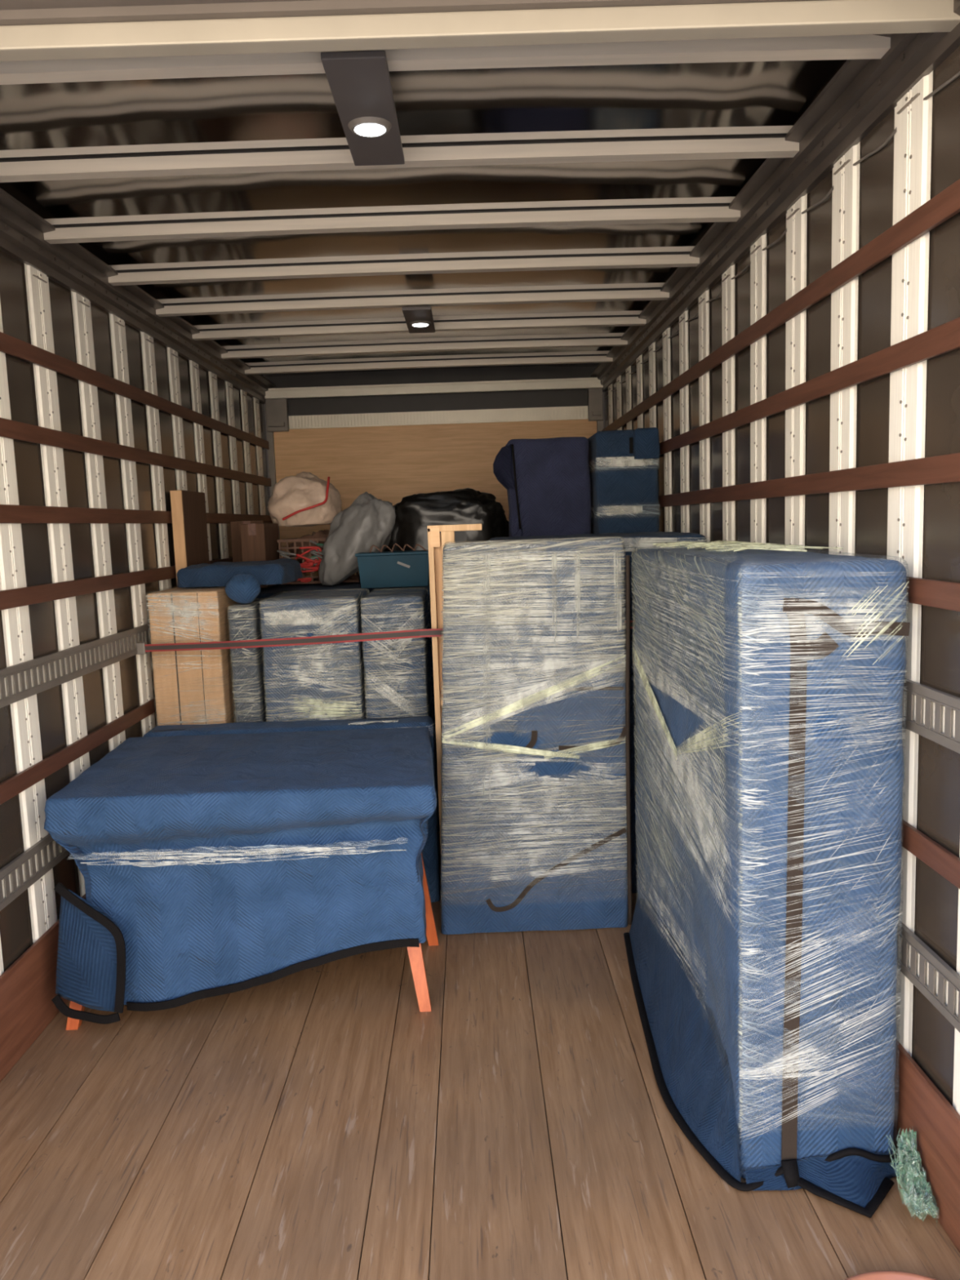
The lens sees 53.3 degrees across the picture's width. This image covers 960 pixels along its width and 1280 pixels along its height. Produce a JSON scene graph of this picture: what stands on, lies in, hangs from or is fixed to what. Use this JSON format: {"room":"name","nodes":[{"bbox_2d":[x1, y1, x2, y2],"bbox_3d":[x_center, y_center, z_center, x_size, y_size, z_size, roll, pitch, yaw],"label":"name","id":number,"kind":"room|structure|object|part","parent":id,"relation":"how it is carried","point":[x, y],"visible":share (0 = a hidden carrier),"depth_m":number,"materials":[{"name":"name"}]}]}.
{"room":"cargo space","nodes":[
{"label":"cargo space","id":0,"kind":"room"},
{"bbox_2d":[0,187,275,1081],"bbox_3d":[-1.469,-0.213,4.289,0.124,2.780,5.700,-2,7,0],"label":"wall","id":1,"kind":"structure","parent":0,"point":[110,406],"depth_m":3.52,"materials":[{"name":"white metal"}]},
{"bbox_3d":[-1.472,0.052,2.695,0.013,2.520,0.184,-2,7,0],"label":"post","id":2,"kind":"part","parent":1,"relation":"part of","materials":[{"name":"white metal"}]},
{"bbox_3d":[-1.476,0.006,3.072,0.013,2.520,0.184,-2,7,0],"label":"post","id":3,"kind":"part","parent":1,"relation":"part of","materials":[{"name":"white metal"}]},
{"bbox_3d":[-1.480,-0.040,3.449,0.013,2.520,0.184,-2,7,0],"label":"post","id":4,"kind":"part","parent":1,"relation":"part of","materials":[{"name":"white metal"}]},
{"bbox_3d":[-1.484,-0.086,3.826,0.013,2.520,0.184,-2,7,0],"label":"post","id":5,"kind":"part","parent":1,"relation":"part of","materials":[{"name":"white metal"}]},
{"bbox_3d":[-1.489,-0.132,4.203,0.013,2.520,0.184,-2,7,0],"label":"post","id":6,"kind":"part","parent":1,"relation":"part of","materials":[{"name":"white metal"}]},
{"bbox_3d":[-1.508,-1.476,4.135,0.115,0.195,5.700,-2,7,0],"label":"rail","id":7,"kind":"part","parent":1,"relation":"part of","materials":[{"name":"metal"}]},
{"bbox_3d":[-1.493,-0.178,4.581,0.013,2.520,0.184,-2,7,0],"label":"post","id":8,"kind":"part","parent":1,"relation":"part of","materials":[{"name":"white metal"}]},
{"bbox_3d":[-1.497,-0.224,4.958,0.013,2.520,0.184,-2,7,0],"label":"post","id":9,"kind":"part","parent":1,"relation":"part of","materials":[{"name":"white metal"}]},
{"bbox_3d":[-1.502,-0.270,5.335,0.013,2.520,0.184,-2,7,0],"label":"post","id":10,"kind":"part","parent":1,"relation":"part of","materials":[{"name":"white metal"}]},
{"bbox_3d":[-1.506,-0.316,5.712,0.013,2.520,0.184,-2,7,0],"label":"post","id":11,"kind":"part","parent":1,"relation":"part of","materials":[{"name":"white metal"}]},
{"bbox_3d":[-1.510,-0.361,6.089,0.013,2.520,0.184,-2,7,0],"label":"post","id":12,"kind":"part","parent":1,"relation":"part of","materials":[{"name":"white metal"}]},
{"bbox_3d":[-1.515,-0.407,6.466,0.013,2.520,0.184,-2,7,0],"label":"post","id":13,"kind":"part","parent":1,"relation":"part of","materials":[{"name":"white metal"}]},
{"bbox_3d":[-1.519,-0.454,6.844,0.013,2.520,0.184,-2,7,0],"label":"post","id":14,"kind":"part","parent":1,"relation":"part of","materials":[{"name":"white metal"}]},
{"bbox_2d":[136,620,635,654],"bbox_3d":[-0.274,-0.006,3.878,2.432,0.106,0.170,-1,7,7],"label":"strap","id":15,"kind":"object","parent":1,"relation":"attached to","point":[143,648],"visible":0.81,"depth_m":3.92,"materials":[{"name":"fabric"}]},
{"bbox_2d":[263,365,604,576],"bbox_3d":[-0.295,-0.627,7.093,2.521,2.720,0.180,-2,7,0],"label":"wall","id":16,"kind":"structure","parent":0,"point":[392,436],"depth_m":7.02,"materials":[{"name":"brown wood"}]},
{"bbox_3d":[-1.500,-0.517,7.113,0.045,2.580,0.040,-2,7,0],"label":"corner post","id":17,"kind":"part","parent":16,"relation":"part of","materials":[{"name":"metal"}]},
{"bbox_3d":[0.914,-0.603,7.130,0.045,2.580,0.040,-2,7,0],"label":"corner post","id":18,"kind":"part","parent":16,"relation":"part of","materials":[{"name":"metal"}]},
{"bbox_2d":[0,34,890,377],"bbox_3d":[-0.309,-1.593,4.185,2.581,0.157,5.800,-2,7,0],"label":"ceiling","id":19,"kind":"structure","parent":0,"point":[542,197],"depth_m":3.13,"materials":[{"name":"metal"}]},
{"bbox_2d":[320,50,404,165],"bbox_3d":[-0.273,-1.272,2.335,0.138,0.031,0.610,-2,7,0],"label":"recessed light","id":20,"kind":"object","parent":19,"relation":"in","point":[359,82],"visible":1,"depth_m":2.25,"materials":[{"name":"metal"}]},
{"bbox_2d":[401,306,435,333],"bbox_3d":[-0.296,-1.560,4.693,0.135,0.031,0.540,-2,7,0],"label":"recessed light","id":21,"kind":"object","parent":19,"relation":"in","point":[419,319],"visible":1,"depth_m":4.63,"materials":[{"name":"metal"}]},
{"bbox_2d":[0,831,959,1279],"bbox_3d":[-0.215,1.100,4.489,2.521,0.080,5.750,-2,7,0],"label":"floor","id":22,"kind":"structure","parent":0,"point":[313,1123],"depth_m":2.48,"materials":[{"name":"brown wood"}]},
{"bbox_2d":[169,489,209,583],"bbox_3d":[-1.430,0.145,4.894,0.056,1.791,0.408,-2,7,0],"label":"carton","id":23,"kind":"object","parent":22,"relation":"on","point":[188,516],"visible":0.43,"depth_m":4.69,"materials":[{"name":"brown cardboard"}]},
{"bbox_2d":[147,586,239,725],"bbox_3d":[-1.272,0.422,4.453,0.325,1.338,0.496,-2,7,0],"label":"carton","id":24,"kind":"object","parent":22,"relation":"on","point":[194,686],"visible":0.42,"depth_m":4.18,"materials":[{"name":"cardboard"}]},
{"bbox_2d":[176,558,302,587],"bbox_3d":[-1.147,-0.332,4.637,0.516,0.103,0.611,-2,7,0],"label":"pad","id":25,"kind":"object","parent":24,"relation":"on","point":[282,571],"visible":0.99,"depth_m":4.35,"materials":[{"name":"blue fabric"}]},
{"bbox_2d":[44,727,438,1030],"bbox_3d":[-0.773,0.811,3.466,1.287,0.779,0.959,-2,7,0],"label":"desk","id":26,"kind":"object","parent":22,"relation":"on","point":[210,865],"visible":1,"depth_m":3.08,"materials":[{"name":"blue fabric"}]},
{"bbox_3d":[-1.285,0.980,3.179,0.082,0.550,0.250,1,8,23],"label":"leg","id":27,"kind":"part","parent":26,"relation":"part of","materials":[{"name":"orange wood"}]},
{"bbox_3d":[-0.244,0.941,3.200,0.078,0.550,0.229,-6,8,-29],"label":"leg","id":28,"kind":"part","parent":26,"relation":"part of","materials":[{"name":"orange wood"}]},
{"bbox_3d":[-0.235,0.891,3.606,0.138,0.550,0.069,-2,7,0],"label":"leg","id":29,"kind":"part","parent":26,"relation":"part of","materials":[{"name":"orange wood"}]},
{"bbox_2d":[227,597,267,722],"bbox_3d":[-1.028,0.450,4.459,0.133,1.265,0.453,-2,7,0],"label":"cabinet","id":30,"kind":"object","parent":22,"relation":"on","point":[244,619],"visible":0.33,"depth_m":4.21,"materials":[{"name":"beige"}]},
{"bbox_2d":[225,573,260,603],"bbox_3d":[-1.050,-0.226,4.234,0.151,0.130,0.131,-2,7,0],"label":"pad","id":31,"kind":"object","parent":30,"relation":"on","point":[242,588],"visible":1,"depth_m":4.19,"materials":[{"name":"blue fabric"}]},
{"bbox_2d":[142,715,440,902],"bbox_3d":[-0.785,0.730,4.075,1.226,0.785,0.198,-2,7,0],"label":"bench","id":32,"kind":"object","parent":22,"relation":"on","point":[431,848],"visible":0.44,"depth_m":4.01,"materials":[{"name":"blue fabric"}]},
{"bbox_2d":[258,588,368,721],"bbox_3d":[-0.732,0.423,4.503,0.441,1.288,0.568,-2,7,0],"label":"cabinet","id":33,"kind":"object","parent":22,"relation":"on","point":[326,681],"visible":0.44,"depth_m":4.20,"materials":[{"name":"beige"}]},
{"bbox_2d":[255,575,441,831],"bbox_3d":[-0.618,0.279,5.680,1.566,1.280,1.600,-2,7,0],"label":"dresser","id":34,"kind":"object","parent":22,"relation":"on","point":[273,591],"visible":0.02,"depth_m":4.94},
{"bbox_2d":[230,520,272,561],"bbox_3d":[-1.324,-0.525,5.662,0.190,0.358,0.402,-2,7,0],"label":"carton","id":35,"kind":"object","parent":34,"relation":"on","point":[234,526],"visible":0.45,"depth_m":5.46,"materials":[{"name":"brown cardboard"}]},
{"bbox_2d":[240,523,279,587],"bbox_3d":[-1.192,-0.465,5.218,0.125,0.338,0.382,-2,7,0],"label":"carton","id":36,"kind":"object","parent":34,"relation":"on","point":[259,541],"visible":0.73,"depth_m":5.03,"materials":[{"name":"brown cardboard"}]},
{"bbox_2d":[276,529,359,584],"bbox_3d":[-0.890,-0.485,5.493,0.446,0.292,0.611,-2,7,0],"label":"crate","id":37,"kind":"object","parent":34,"relation":"on","point":[307,549],"visible":0.56,"depth_m":5.25,"materials":[{"name":"red plastic"}]},
{"bbox_3d":[-0.921,-0.457,5.223,0.380,0.179,0.068,-2,7,0],"label":"grey cord","id":38,"kind":"part","parent":37,"relation":"part of","materials":[{"name":"plastic"}]},
{"bbox_2d":[267,471,342,526],"bbox_3d":[-1.016,-0.812,5.508,0.436,0.316,0.400,-2,7,0],"label":"drawstring bag","id":39,"kind":"object","parent":37,"relation":"on","point":[304,499],"visible":0.98,"depth_m":5.39,"materials":[{"name":"fabric"}]},
{"bbox_3d":[-0.892,-0.414,5.232,0.330,0.197,0.060,-2,7,0],"label":"red cord","id":40,"kind":"part","parent":37,"relation":"part of","materials":[{"name":"red plastic"}]},
{"bbox_3d":[-0.817,-0.472,5.216,0.263,0.148,0.056,-2,7,0],"label":"green cord","id":41,"kind":"part","parent":37,"relation":"part of","materials":[{"name":"fabric"}]},
{"bbox_2d":[318,491,395,585],"bbox_3d":[-0.654,-0.539,5.066,0.372,0.485,0.266,-5,8,-26],"label":"plastic bag","id":42,"kind":"object","parent":34,"relation":"on","point":[369,521],"visible":0.93,"depth_m":4.99,"materials":[{"name":"grey plastic"}]},
{"bbox_2d":[355,543,429,588],"bbox_3d":[-0.430,-0.380,4.820,0.365,0.214,0.240,-2,7,0],"label":"storage bin","id":43,"kind":"object","parent":34,"relation":"on","point":[391,568],"visible":0.94,"depth_m":4.72,"materials":[{"name":"teal plastic"}]},
{"bbox_2d":[382,488,509,556],"bbox_3d":[-0.214,-0.647,5.620,0.792,0.482,0.426,-2,7,0],"label":"garbage bag","id":44,"kind":"object","parent":34,"relation":"on","point":[415,513],"visible":0.39,"depth_m":5.44,"materials":[{"name":"black plastic"}]},
{"bbox_2d":[360,588,434,724],"bbox_3d":[-0.367,0.411,4.511,0.292,1.283,0.557,-2,7,0],"label":"cabinet","id":45,"kind":"object","parent":22,"relation":"on","point":[397,673],"visible":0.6,"depth_m":4.21,"materials":[{"name":"beige"}]},
{"bbox_2d":[427,524,481,852],"bbox_3d":[-0.073,0.326,3.896,0.215,1.581,0.064,-2,7,0],"label":"frame","id":46,"kind":"object","parent":22,"relation":"on","point":[437,540],"visible":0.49,"depth_m":3.83,"materials":[{"name":"brown wood"}]},
{"bbox_3d":[-0.144,0.294,3.907,0.030,1.455,0.008,-2,7,0],"label":"panel","id":47,"kind":"part","parent":46,"relation":"part of","materials":[{"name":"brown wood"}]},
{"bbox_3d":[-0.146,0.243,3.887,0.030,0.040,0.040,-2,7,0],"label":"rail","id":48,"kind":"part","parent":46,"relation":"part of","materials":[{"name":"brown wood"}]},
{"bbox_3d":[-0.100,-0.446,3.803,0.215,0.025,0.060,-2,7,0],"label":"rail","id":49,"kind":"part","parent":46,"relation":"part of","materials":[{"name":"brown wood"}]},
{"bbox_2d":[440,537,632,934],"bbox_3d":[0.198,0.370,3.716,0.764,1.518,0.196,-2,7,0],"label":"cabinet","id":50,"kind":"object","parent":22,"relation":"on","point":[535,828],"visible":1,"depth_m":3.63,"materials":[{"name":"beige"}]},
{"bbox_2d":[493,436,591,537],"bbox_3d":[0.348,-0.058,5.144,0.504,2.011,0.310,-2,7,0],"label":"chair","id":51,"kind":"object","parent":22,"relation":"on","point":[546,481],"visible":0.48,"depth_m":4.92,"materials":[{"name":"blue fabric"}]},
{"bbox_2d":[488,531,706,893],"bbox_3d":[0.511,0.276,4.404,0.901,1.517,0.912,-2,7,0],"label":"furniture","id":52,"kind":"object","parent":22,"relation":"on","point":[633,540],"visible":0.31,"depth_m":3.96,"materials":[{"name":"beige"}]},
{"bbox_2d":[587,429,660,533],"bbox_3d":[0.773,-0.083,5.135,0.342,2.033,0.426,-2,7,0],"label":"furniture","id":53,"kind":"object","parent":22,"relation":"on","point":[624,489],"visible":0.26,"depth_m":4.85,"materials":[{"name":"blue fabric"}]},
{"bbox_2d":[633,427,659,458],"bbox_3d":[0.835,-0.985,4.786,0.129,0.152,0.036,-2,7,0],"label":"pad","id":54,"kind":"object","parent":53,"relation":"hanging from","point":[646,440],"visible":1,"depth_m":4.77,"materials":[{"name":"blue fabric"}]},
{"bbox_2d":[623,540,910,1217],"bbox_3d":[0.726,0.472,2.824,0.515,1.500,1.545,-2,7,0],"label":"wardrobe","id":55,"kind":"object","parent":22,"relation":"on","point":[761,942],"visible":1,"depth_m":2.25,"materials":[{"name":"blue fabric"}]},
{"bbox_2d":[844,1270,937,1279],"bbox_3d":[0.836,1.340,1.791,0.398,0.023,0.398,-2,7,0],"label":"round lid","id":56,"kind":"object","parent":22,"relation":"on","point":[882,1274],"visible":1,"depth_m":1.97,"materials":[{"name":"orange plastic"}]},
{"bbox_2d":[897,1127,938,1226],"bbox_3d":[0.977,1.216,2.192,0.070,0.159,0.177,-2,7,0],"label":"scrap","id":57,"kind":"object","parent":22,"relation":"on","point":[911,1176],"visible":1,"depth_m":2.18,"materials":[{"name":"green"}]},
{"bbox_2d":[590,0,959,1253],"bbox_3d":[0.945,-0.299,4.306,0.124,2.780,5.700,-2,7,0],"label":"wall","id":58,"kind":"structure","parent":0,"point":[799,382],"depth_m":2.36,"materials":[{"name":"white metal"}]},
{"bbox_2d":[0,0,959,61],"bbox_3d":[-0.268,-1.227,1.641,2.441,0.169,0.560,-2,7,0],"label":"door header beam","id":59,"kind":"structure","parent":58,"relation":"attached to","point":[30,29],"depth_m":1.86,"materials":[{"name":"metal"}]},
{"bbox_3d":[0.942,-0.533,6.792,0.013,2.520,0.184,-2,7,0],"label":"post","id":60,"kind":"part","parent":58,"relation":"part of","materials":[{"name":"white metal"}]},
{"bbox_3d":[0.947,-0.487,6.415,0.013,2.520,0.184,-2,7,0],"label":"post","id":61,"kind":"part","parent":58,"relation":"part of","materials":[{"name":"white metal"}]},
{"bbox_3d":[0.951,-0.441,6.038,0.013,2.520,0.184,-2,7,0],"label":"post","id":62,"kind":"part","parent":58,"relation":"part of","materials":[{"name":"white metal"}]},
{"bbox_3d":[0.955,-0.395,5.660,0.013,2.520,0.184,-2,7,0],"label":"post","id":63,"kind":"part","parent":58,"relation":"part of","materials":[{"name":"white metal"}]},
{"bbox_3d":[0.960,-0.349,5.283,0.013,2.520,0.184,-2,7,0],"label":"post","id":64,"kind":"part","parent":58,"relation":"part of","materials":[{"name":"white metal"}]},
{"bbox_3d":[0.964,-0.303,4.906,0.013,2.520,0.184,-2,7,0],"label":"post","id":65,"kind":"part","parent":58,"relation":"part of","materials":[{"name":"white metal"}]},
{"bbox_3d":[0.968,-0.257,4.529,0.013,2.520,0.184,-2,7,0],"label":"post","id":66,"kind":"part","parent":58,"relation":"part of","materials":[{"name":"white metal"}]},
{"bbox_3d":[0.972,-0.211,4.152,0.013,2.520,0.184,-2,7,0],"label":"post","id":67,"kind":"part","parent":58,"relation":"part of","materials":[{"name":"white metal"}]},
{"bbox_3d":[0.977,-0.165,3.775,0.013,2.520,0.184,-2,7,0],"label":"post","id":68,"kind":"part","parent":58,"relation":"part of","materials":[{"name":"white metal"}]},
{"bbox_3d":[0.981,-0.119,3.397,0.013,2.520,0.184,-2,7,0],"label":"post","id":69,"kind":"part","parent":58,"relation":"part of","materials":[{"name":"white metal"}]},
{"bbox_3d":[0.896,-1.562,4.152,0.115,0.195,5.700,-2,7,0],"label":"rail","id":70,"kind":"part","parent":58,"relation":"part of","materials":[{"name":"metal"}]},
{"bbox_3d":[0.985,-0.073,3.020,0.013,2.520,0.184,-2,7,0],"label":"post","id":71,"kind":"part","parent":58,"relation":"part of","materials":[{"name":"white metal"}]},
{"bbox_3d":[0.990,-0.027,2.643,0.013,2.520,0.184,-2,7,0],"label":"post","id":72,"kind":"part","parent":58,"relation":"part of","materials":[{"name":"white metal"}]},
{"bbox_3d":[0.994,0.019,2.266,0.013,2.520,0.184,-2,7,0],"label":"post","id":73,"kind":"part","parent":58,"relation":"part of","materials":[{"name":"white metal"}]},
{"bbox_3d":[0.998,0.065,1.889,0.013,2.520,0.184,-2,7,0],"label":"post","id":74,"kind":"part","parent":58,"relation":"part of","materials":[{"name":"white metal"}]}
]}

